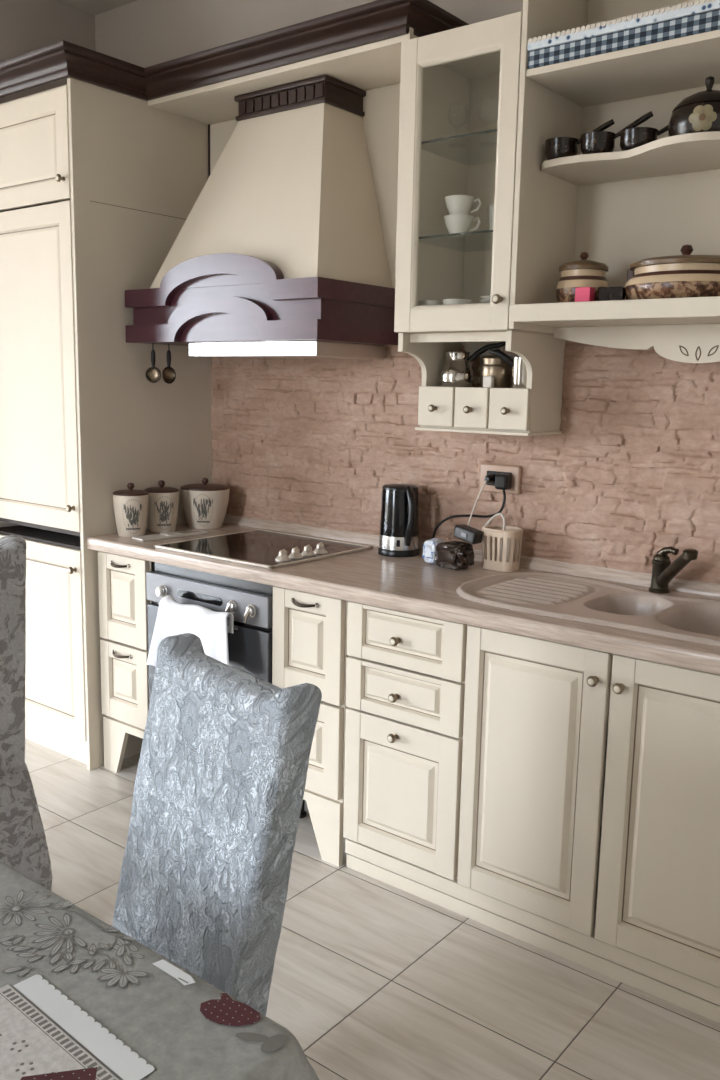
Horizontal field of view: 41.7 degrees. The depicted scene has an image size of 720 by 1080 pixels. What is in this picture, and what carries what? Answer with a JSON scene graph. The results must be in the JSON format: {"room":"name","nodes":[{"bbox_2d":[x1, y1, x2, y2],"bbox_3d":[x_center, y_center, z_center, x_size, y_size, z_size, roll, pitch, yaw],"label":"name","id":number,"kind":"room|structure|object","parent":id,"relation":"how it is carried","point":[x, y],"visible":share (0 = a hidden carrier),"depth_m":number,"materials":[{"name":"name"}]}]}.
{"room":"kitchen","nodes":[
{"label":"kitchen","id":0,"kind":"room"},
{"bbox_2d":[0,0,96,103],"bbox_3d":[-1.432,-0.712,3.952,0.155,2.940,0.750,8,12,37],"label":"wall","id":1,"kind":"structure","parent":0,"point":[26,26],"depth_m":3.77,"materials":[{"name":"paint"}]},
{"bbox_2d":[54,0,136,15],"bbox_3d":[-3.623,-2.068,2.579,11.150,0.100,5.520,8,12,37],"label":"ceiling","id":2,"kind":"structure","parent":0,"point":[94,7],"depth_m":3.84,"materials":[{"name":"paint"}]},
{"bbox_2d":[25,738,719,1079],"bbox_3d":[-3.719,0.937,3.029,11.150,0.100,5.400,8,12,37],"label":"floor","id":3,"kind":"structure","parent":0,"point":[373,979],"depth_m":2.30,"materials":[{"name":"tile"}]},
{"bbox_2d":[0,535,51,890],"bbox_3d":[-1.153,0.508,2.362,0.594,1.065,0.503,8,12,37],"label":"dining chair","id":4,"kind":"object","parent":3,"relation":"on","point":[23,843],"visible":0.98,"depth_m":2.32,"materials":[{"name":"grey fabric"}]},
{"bbox_2d":[0,78,212,769],"bbox_3d":[-1.067,-0.409,3.761,0.691,2.420,0.662,8,12,37],"label":"tall cabinet","id":5,"kind":"object","parent":3,"relation":"on","point":[98,185],"visible":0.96,"depth_m":3.43,"materials":[{"name":"beige paint"}]},
{"bbox_2d":[0,0,469,100],"bbox_3d":[-0.623,-1.562,3.103,2.012,0.083,0.393,5,10,22],"label":"crown molding","id":6,"kind":"structure","parent":5,"relation":"attached to","point":[378,20],"depth_m":3.04,"materials":[{"name":"brown wood"}]},
{"bbox_2d":[98,551,151,772],"bbox_3d":[-0.685,0.429,3.604,0.273,0.832,0.592,8,12,37],"label":"base cabinet","id":7,"kind":"object","parent":3,"relation":"on","point":[123,602],"visible":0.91,"depth_m":3.39,"materials":[{"name":"beige paint"}]},
{"bbox_2d":[112,633,321,1015],"bbox_3d":[-0.433,0.711,1.419,0.648,1.000,0.493,-7,12,-39],"label":"dining chair","id":8,"kind":"object","parent":3,"relation":"on","point":[220,781],"visible":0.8,"depth_m":1.45,"materials":[{"name":"grey fabric"}]},
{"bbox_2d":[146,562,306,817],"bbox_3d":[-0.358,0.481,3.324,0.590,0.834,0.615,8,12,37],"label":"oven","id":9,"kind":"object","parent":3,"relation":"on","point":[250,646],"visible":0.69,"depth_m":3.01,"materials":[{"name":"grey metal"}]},
{"bbox_2d":[147,595,233,666],"bbox_3d":[-0.549,0.321,3.049,0.393,0.254,0.055,8,12,37],"label":"tea towel","id":10,"kind":"object","parent":9,"relation":"hanging from","point":[173,618],"visible":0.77,"depth_m":3.02,"materials":[{"name":"white fabric"}]},
{"bbox_2d":[272,586,348,866],"bbox_3d":[-0.002,0.530,3.075,0.279,0.832,0.592,8,12,37],"label":"base cabinet","id":11,"kind":"object","parent":3,"relation":"on","point":[310,630],"visible":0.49,"depth_m":2.83,"materials":[{"name":"beige paint"}]},
{"bbox_2d":[345,839,719,1022],"bbox_3d":[0.441,1.008,2.486,1.212,0.100,0.033,8,12,37],"label":"toe kick","id":12,"kind":"object","parent":3,"relation":"on","point":[697,996],"visible":0.88,"depth_m":2.44,"materials":[{"name":"beige paint"}]},
{"bbox_2d":[343,601,467,879],"bbox_3d":[0.275,0.522,2.853,0.404,0.732,0.591,8,12,37],"label":"base cabinet","id":13,"kind":"object","parent":12,"relation":"on","point":[406,672],"visible":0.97,"depth_m":2.63,"materials":[{"name":"beige paint"}]},
{"bbox_2d":[457,625,719,986],"bbox_3d":[0.754,0.593,2.482,0.812,0.732,0.593,8,12,37],"label":"base cabinet","id":14,"kind":"object","parent":12,"relation":"on","point":[590,803],"visible":0.92,"depth_m":2.29,"materials":[{"name":"beige paint"}]},
{"bbox_2d":[86,514,719,674],"bbox_3d":[0.165,0.098,2.884,2.429,0.078,0.619,8,12,37],"label":"countertop","id":15,"kind":"structure","parent":14,"relation":"on","point":[413,585],"depth_m":2.74,"materials":[{"name":"stone"}]},
{"bbox_2d":[113,483,148,536],"bbox_3d":[-0.832,-0.113,3.435,0.129,0.192,0.129,8,12,37],"label":"canister","id":16,"kind":"object","parent":15,"relation":"on","point":[131,506],"visible":1,"depth_m":3.39,"materials":[{"name":"beige ceramic"}]},
{"bbox_2d":[144,480,178,532],"bbox_3d":[-0.743,-0.129,3.542,0.127,0.192,0.127,8,12,37],"label":"canister","id":17,"kind":"object","parent":15,"relation":"on","point":[163,501],"visible":0.98,"depth_m":3.50,"materials":[{"name":"beige ceramic"}]},
{"bbox_2d":[132,530,208,540],"bbox_3d":[-0.686,-0.020,3.436,0.285,0.012,0.075,-8,13,-44],"label":"flat tray","id":18,"kind":"object","parent":15,"relation":"on","point":[164,535],"visible":1,"depth_m":3.41,"materials":[{"name":"metal"}]},
{"bbox_2d":[180,478,229,528],"bbox_3d":[-0.600,-0.147,3.664,0.190,0.192,0.190,8,12,37],"label":"canister","id":19,"kind":"object","parent":15,"relation":"on","point":[205,504],"visible":1,"depth_m":3.60,"materials":[{"name":"beige ceramic"}]},
{"bbox_2d":[153,529,372,568],"bbox_3d":[-0.327,0.008,3.230,0.552,0.039,0.508,8,12,37],"label":"cooktop","id":20,"kind":"object","parent":15,"relation":"in","point":[257,547],"visible":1,"depth_m":3.19,"materials":[{"name":"black glass"}]},
{"bbox_2d":[378,483,419,556],"bbox_3d":[0.142,-0.069,3.148,0.164,0.235,0.140,8,12,37],"label":"electric kettle","id":21,"kind":"object","parent":15,"relation":"on","point":[399,521],"visible":1,"depth_m":3.10,"materials":[{"name":"black plastic"}]},
{"bbox_2d":[423,538,445,563],"bbox_3d":[0.237,0.034,3.003,0.063,0.082,0.072,8,12,37],"label":"paper packet","id":22,"kind":"object","parent":15,"relation":"on","point":[429,547],"visible":0.59,"depth_m":2.98,"materials":[{"name":"white paper"}]},
{"bbox_2d":[434,541,474,570],"bbox_3d":[0.292,0.047,2.929,0.118,0.084,0.092,8,12,37],"label":"bag","id":23,"kind":"object","parent":15,"relation":"on","point":[455,555],"visible":1,"depth_m":2.90,"materials":[{"name":"brown plastic"}]},
{"bbox_2d":[454,524,482,543],"bbox_3d":[0.336,-0.018,2.935,0.048,0.052,0.089,-8,13,-43],"label":"power adapter","id":24,"kind":"object","parent":23,"relation":"on","point":[464,532],"visible":1,"depth_m":2.92,"materials":[{"name":"black plastic"}]},
{"bbox_2d":[467,474,495,525],"bbox_3d":[0.382,-0.124,2.974,0.105,0.166,0.035,-5,11,-34],"label":"plug","id":25,"kind":"object","parent":24,"relation":"attached to","point":[490,478],"visible":0.97,"depth_m":2.97,"materials":[{"name":"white plastic"}]},
{"bbox_2d":[481,513,505,552],"bbox_3d":[0.408,-0.022,2.936,0.084,0.124,0.029,1,9,-3],"label":"cord","id":26,"kind":"object","parent":24,"relation":"attached to","point":[497,514],"visible":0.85,"depth_m":2.93,"materials":[{"name":"white plastic"}]},
{"bbox_2d":[432,474,511,537],"bbox_3d":[0.324,-0.079,3.051,0.341,0.290,0.086,8,12,37],"label":"plug","id":27,"kind":"object","parent":15,"relation":"on","point":[503,482],"visible":0.8,"depth_m":2.94,"materials":[{"name":"plastic"}]},
{"bbox_2d":[482,525,522,571],"bbox_3d":[0.440,0.025,2.935,0.130,0.129,0.104,8,12,37],"label":"utensil holder","id":28,"kind":"object","parent":15,"relation":"on","point":[493,559],"visible":0.98,"depth_m":2.91,"materials":[{"name":"beige plastic"}]},
{"bbox_2d":[456,572,719,645],"bbox_3d":[0.710,0.246,2.451,0.992,0.157,0.502,8,12,37],"label":"sink","id":29,"kind":"object","parent":15,"relation":"in","point":[566,597],"visible":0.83,"depth_m":2.51,"materials":[{"name":"beige stone"}]},
{"bbox_2d":[648,547,697,592],"bbox_3d":[0.856,0.083,2.564,0.059,0.152,0.234,0,9,-7],"label":"faucet","id":30,"kind":"object","parent":15,"relation":"on","point":[664,571],"visible":1,"depth_m":2.62,"materials":[{"name":"brown metal"}]},
{"bbox_3d":[-0.646,0.904,1.004,0.808,0.747,0.803,8,12,37],"label":"dining table","id":31,"kind":"object","parent":3,"relation":"on","visible":0},
{"bbox_2d":[0,862,318,1079],"bbox_3d":[-0.640,0.653,0.971,1.012,0.252,0.987,8,12,37],"label":"tablecloth","id":32,"kind":"object","parent":31,"relation":"on","point":[81,998],"visible":1,"depth_m":1.04,"materials":[{"name":"fabric"}]},
{"bbox_2d":[95,0,719,583],"bbox_3d":[-1.988,-0.882,4.916,11.150,2.940,0.141,8,12,37],"label":"wall","id":33,"kind":"structure","parent":0,"point":[632,472],"depth_m":3.14,"materials":[{"name":"brick"}]},
{"bbox_2d":[125,75,397,359],"bbox_3d":[-0.345,-1.071,3.233,0.910,0.880,0.435,8,12,37],"label":"range hood","id":34,"kind":"object","parent":33,"relation":"attached to","point":[280,254],"visible":0.98,"depth_m":3.07,"materials":[{"name":"beige paint"}]},
{"bbox_2d":[145,343,160,382],"bbox_3d":[-0.748,-0.641,3.421,0.057,0.142,0.021,0,9,-6],"label":"ladle","id":35,"kind":"object","parent":34,"relation":"hanging from","point":[153,374],"visible":1,"depth_m":3.43,"materials":[{"name":"metal"}]},
{"bbox_2d":[147,368,159,380],"bbox_3d":[-0.749,-0.600,3.431,0.052,0.052,0.013,1,9,1],"label":"bowl","id":36,"kind":"object","parent":35,"relation":"on","point":[153,374],"depth_m":3.43,"materials":[{"name":"grey metal"}]},
{"bbox_2d":[162,343,175,383],"bbox_3d":[-0.693,-0.637,3.413,0.022,0.144,0.062,8,12,37],"label":"ladle","id":37,"kind":"object","parent":34,"relation":"hanging from","point":[168,374],"visible":1,"depth_m":3.42,"materials":[{"name":"metal"}]},
{"bbox_2d":[164,368,173,381],"bbox_3d":[-0.696,-0.597,3.422,0.015,0.056,0.056,8,12,37],"label":"bowl","id":38,"kind":"object","parent":37,"relation":"on","point":[168,372],"depth_m":3.43,"materials":[{"name":"metal"}]},
{"bbox_2d":[148,27,417,287],"bbox_3d":[-0.220,-1.152,3.204,1.145,0.859,0.308,8,12,37],"label":"board","id":39,"kind":"object","parent":33,"relation":"attached to","point":[373,68],"visible":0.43,"depth_m":3.12,"materials":[{"name":"beige paint"}]},
{"bbox_2d":[394,11,553,334],"bbox_3d":[0.357,-0.999,2.718,0.379,0.796,0.382,8,12,37],"label":"upper cabinet","id":40,"kind":"object","parent":33,"relation":"attached to","point":[463,67],"visible":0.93,"depth_m":2.73,"materials":[{"name":"beige paint"}]},
{"bbox_2d":[420,300,440,305],"bbox_3d":[0.208,-0.681,2.792,0.064,0.048,0.064,8,12,37],"label":"bowl","id":41,"kind":"object","parent":40,"relation":"in","point":[423,302],"visible":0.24,"depth_m":2.76,"materials":[{"name":"white ceramic"}]},
{"bbox_2d":[419,230,492,238],"bbox_3d":[0.370,-0.873,2.759,0.341,0.006,0.304,8,12,37],"label":"glass shelf","id":42,"kind":"object","parent":40,"relation":"attached to","point":[421,236],"depth_m":2.66,"materials":[{"name":"clear glass"}]},
{"bbox_2d":[443,299,471,304],"bbox_3d":[0.281,-0.671,2.739,0.084,0.048,0.084,8,12,37],"label":"bowl","id":43,"kind":"object","parent":40,"relation":"in","point":[445,301],"visible":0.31,"depth_m":2.70,"materials":[{"name":"white ceramic"}]},
{"bbox_2d":[421,129,496,143],"bbox_3d":[0.375,-1.129,2.717,0.341,0.006,0.304,8,12,37],"label":"glass shelf","id":44,"kind":"object","parent":40,"relation":"attached to","point":[494,130],"depth_m":2.61,"materials":[{"name":"clear glass"}]},
{"bbox_2d":[444,214,480,238],"bbox_3d":[0.287,-0.902,2.721,0.095,0.059,0.086,8,12,37],"label":"cup","id":45,"kind":"object","parent":40,"relation":"on","point":[455,223],"visible":0.89,"depth_m":2.70,"materials":[{"name":"white ceramic"}]},
{"bbox_2d":[445,195,480,214],"bbox_3d":[0.288,-0.953,2.713,0.095,0.059,0.086,8,12,37],"label":"cup","id":46,"kind":"object","parent":45,"relation":"on","point":[456,204],"visible":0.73,"depth_m":2.69,"materials":[{"name":"white ceramic"}]},
{"bbox_3d":[0.390,-0.640,2.678,0.104,0.011,0.104,8,12,37],"label":"saucer","id":47,"kind":"object","parent":40,"relation":"on","visible":0},
{"bbox_3d":[0.391,-0.650,2.677,0.104,0.011,0.104,8,12,37],"label":"saucer","id":48,"kind":"object","parent":47,"relation":"on","visible":0},
{"bbox_3d":[0.391,-0.661,2.675,0.104,0.011,0.104,8,12,37],"label":"saucer","id":49,"kind":"object","parent":48,"relation":"on","visible":0},
{"bbox_2d":[480,299,489,302],"bbox_3d":[0.391,-0.671,2.673,0.104,0.011,0.104,8,12,37],"label":"saucer","id":50,"kind":"object","parent":49,"relation":"on","point":[486,300],"visible":0.16,"depth_m":2.65,"materials":[{"name":"white ceramic"}]},
{"bbox_2d":[480,295,490,299],"bbox_3d":[0.391,-0.681,2.671,0.104,0.011,0.104,8,12,37],"label":"saucer","id":51,"kind":"object","parent":50,"relation":"on","point":[489,296],"visible":0.2,"depth_m":2.65,"materials":[{"name":"white ceramic"}]},
{"bbox_2d":[398,331,564,435],"bbox_3d":[0.362,-0.467,2.827,0.393,0.288,0.331,8,12,37],"label":"shelf","id":52,"kind":"object","parent":33,"relation":"attached to","point":[535,409],"visible":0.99,"depth_m":2.77,"materials":[{"name":"beige paint"}]},
{"bbox_2d":[439,341,505,386],"bbox_3d":[0.338,-0.538,2.882,0.200,0.143,0.106,7,11,32],"label":"jug","id":53,"kind":"object","parent":52,"relation":"on","point":[456,371],"visible":0.97,"depth_m":2.87,"materials":[{"name":"silver metal"}]},
{"bbox_2d":[483,376,493,387],"bbox_3d":[0.380,-0.467,2.788,0.030,0.034,0.018,8,12,37],"label":"carton","id":54,"kind":"object","parent":52,"relation":"on","point":[488,381],"visible":1,"depth_m":2.78,"materials":[{"name":"white cardboard"}]},
{"bbox_2d":[480,349,512,387],"bbox_3d":[0.413,-0.517,2.846,0.104,0.117,0.099,8,12,37],"label":"coffee pot","id":55,"kind":"object","parent":52,"relation":"on","point":[491,365],"visible":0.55,"depth_m":2.81,"materials":[{"name":"grey metal"}]},
{"bbox_2d":[489,349,526,387],"bbox_3d":[0.446,-0.502,2.770,0.128,0.112,0.062,6,11,28],"label":"steel pot","id":56,"kind":"object","parent":52,"relation":"on","point":[519,372],"visible":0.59,"depth_m":2.74,"materials":[{"name":"silver metal"}]},
{"bbox_2d":[480,463,521,494],"bbox_3d":[0.446,-0.195,2.993,0.144,0.090,0.030,8,12,37],"label":"wall outlet","id":57,"kind":"object","parent":33,"relation":"attached to","point":[515,471],"visible":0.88,"depth_m":2.98,"materials":[{"name":"plastic"}]},
{"bbox_2d":[509,0,719,362],"bbox_3d":[0.862,-1.012,2.331,0.880,1.129,0.355,8,12,37],"label":"open shelf unit","id":58,"kind":"object","parent":33,"relation":"attached to","point":[658,197],"visible":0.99,"depth_m":2.53,"materials":[{"name":"beige paint"}]},
{"bbox_2d":[545,119,614,159],"bbox_3d":[0.571,-1.051,2.485,0.176,0.098,0.088,8,12,37],"label":"saucepan","id":59,"kind":"object","parent":58,"relation":"on","point":[557,147],"visible":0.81,"depth_m":2.48,"materials":[{"name":"black metal"}]},
{"bbox_2d":[556,252,608,302],"bbox_3d":[0.602,-0.704,2.551,0.140,0.144,0.140,8,12,37],"label":"crock","id":60,"kind":"object","parent":58,"relation":"on","point":[584,272],"visible":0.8,"depth_m":2.50,"materials":[{"name":"beige ceramic"}]},
{"bbox_2d":[575,287,594,301],"bbox_3d":[0.584,-0.635,2.454,0.042,0.040,0.030,8,12,37],"label":"box","id":61,"kind":"object","parent":58,"relation":"on","point":[582,294],"visible":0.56,"depth_m":2.44,"materials":[{"name":"pink cardboard"}]},
{"bbox_2d":[598,286,624,300],"bbox_3d":[0.652,-0.633,2.449,0.062,0.041,0.050,5,10,23],"label":"patterned box","id":62,"kind":"object","parent":58,"relation":"on","point":[604,293],"visible":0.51,"depth_m":2.43,"materials":[{"name":"black cardboard"}]},
{"bbox_2d":[581,111,653,153],"bbox_3d":[0.652,-1.041,2.421,0.176,0.102,0.088,8,12,37],"label":"saucepan","id":63,"kind":"object","parent":58,"relation":"on","point":[593,142],"visible":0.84,"depth_m":2.42,"materials":[{"name":"black metal"}]},
{"bbox_2d":[527,0,719,68],"bbox_3d":[0.823,-1.210,2.260,0.824,0.071,0.238,8,12,37],"label":"box","id":64,"kind":"object","parent":58,"relation":"on","point":[690,18],"visible":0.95,"depth_m":2.26,"materials":[{"name":"fabric"}]},
{"bbox_2d":[626,269,633,299],"bbox_3d":[0.723,-0.673,2.525,0.055,0.098,0.040,8,12,37],"label":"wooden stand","id":65,"kind":"object","parent":58,"relation":"on","point":[630,273],"visible":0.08,"depth_m":2.52,"materials":[{"name":"brown wood"}]},
{"bbox_2d":[620,125,667,150],"bbox_3d":[0.746,-1.033,2.386,0.176,0.102,0.095,7,11,30],"label":"saucepan","id":66,"kind":"object","parent":58,"relation":"on","point":[630,138],"visible":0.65,"depth_m":2.37,"materials":[{"name":"black metal"}]},
{"bbox_2d":[624,244,719,299],"bbox_3d":[0.825,-0.675,2.398,0.300,0.146,0.270,8,12,37],"label":"casserole","id":67,"kind":"object","parent":58,"relation":"on","point":[685,275],"visible":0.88,"depth_m":2.29,"materials":[{"name":"beige ceramic"}]},
{"bbox_2d":[668,76,719,136],"bbox_3d":[0.851,-1.050,2.313,0.180,0.163,0.181,8,12,37],"label":"lidded pot","id":68,"kind":"object","parent":58,"relation":"on","point":[697,112],"visible":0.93,"depth_m":2.25,"materials":[{"name":"black ceramic"}]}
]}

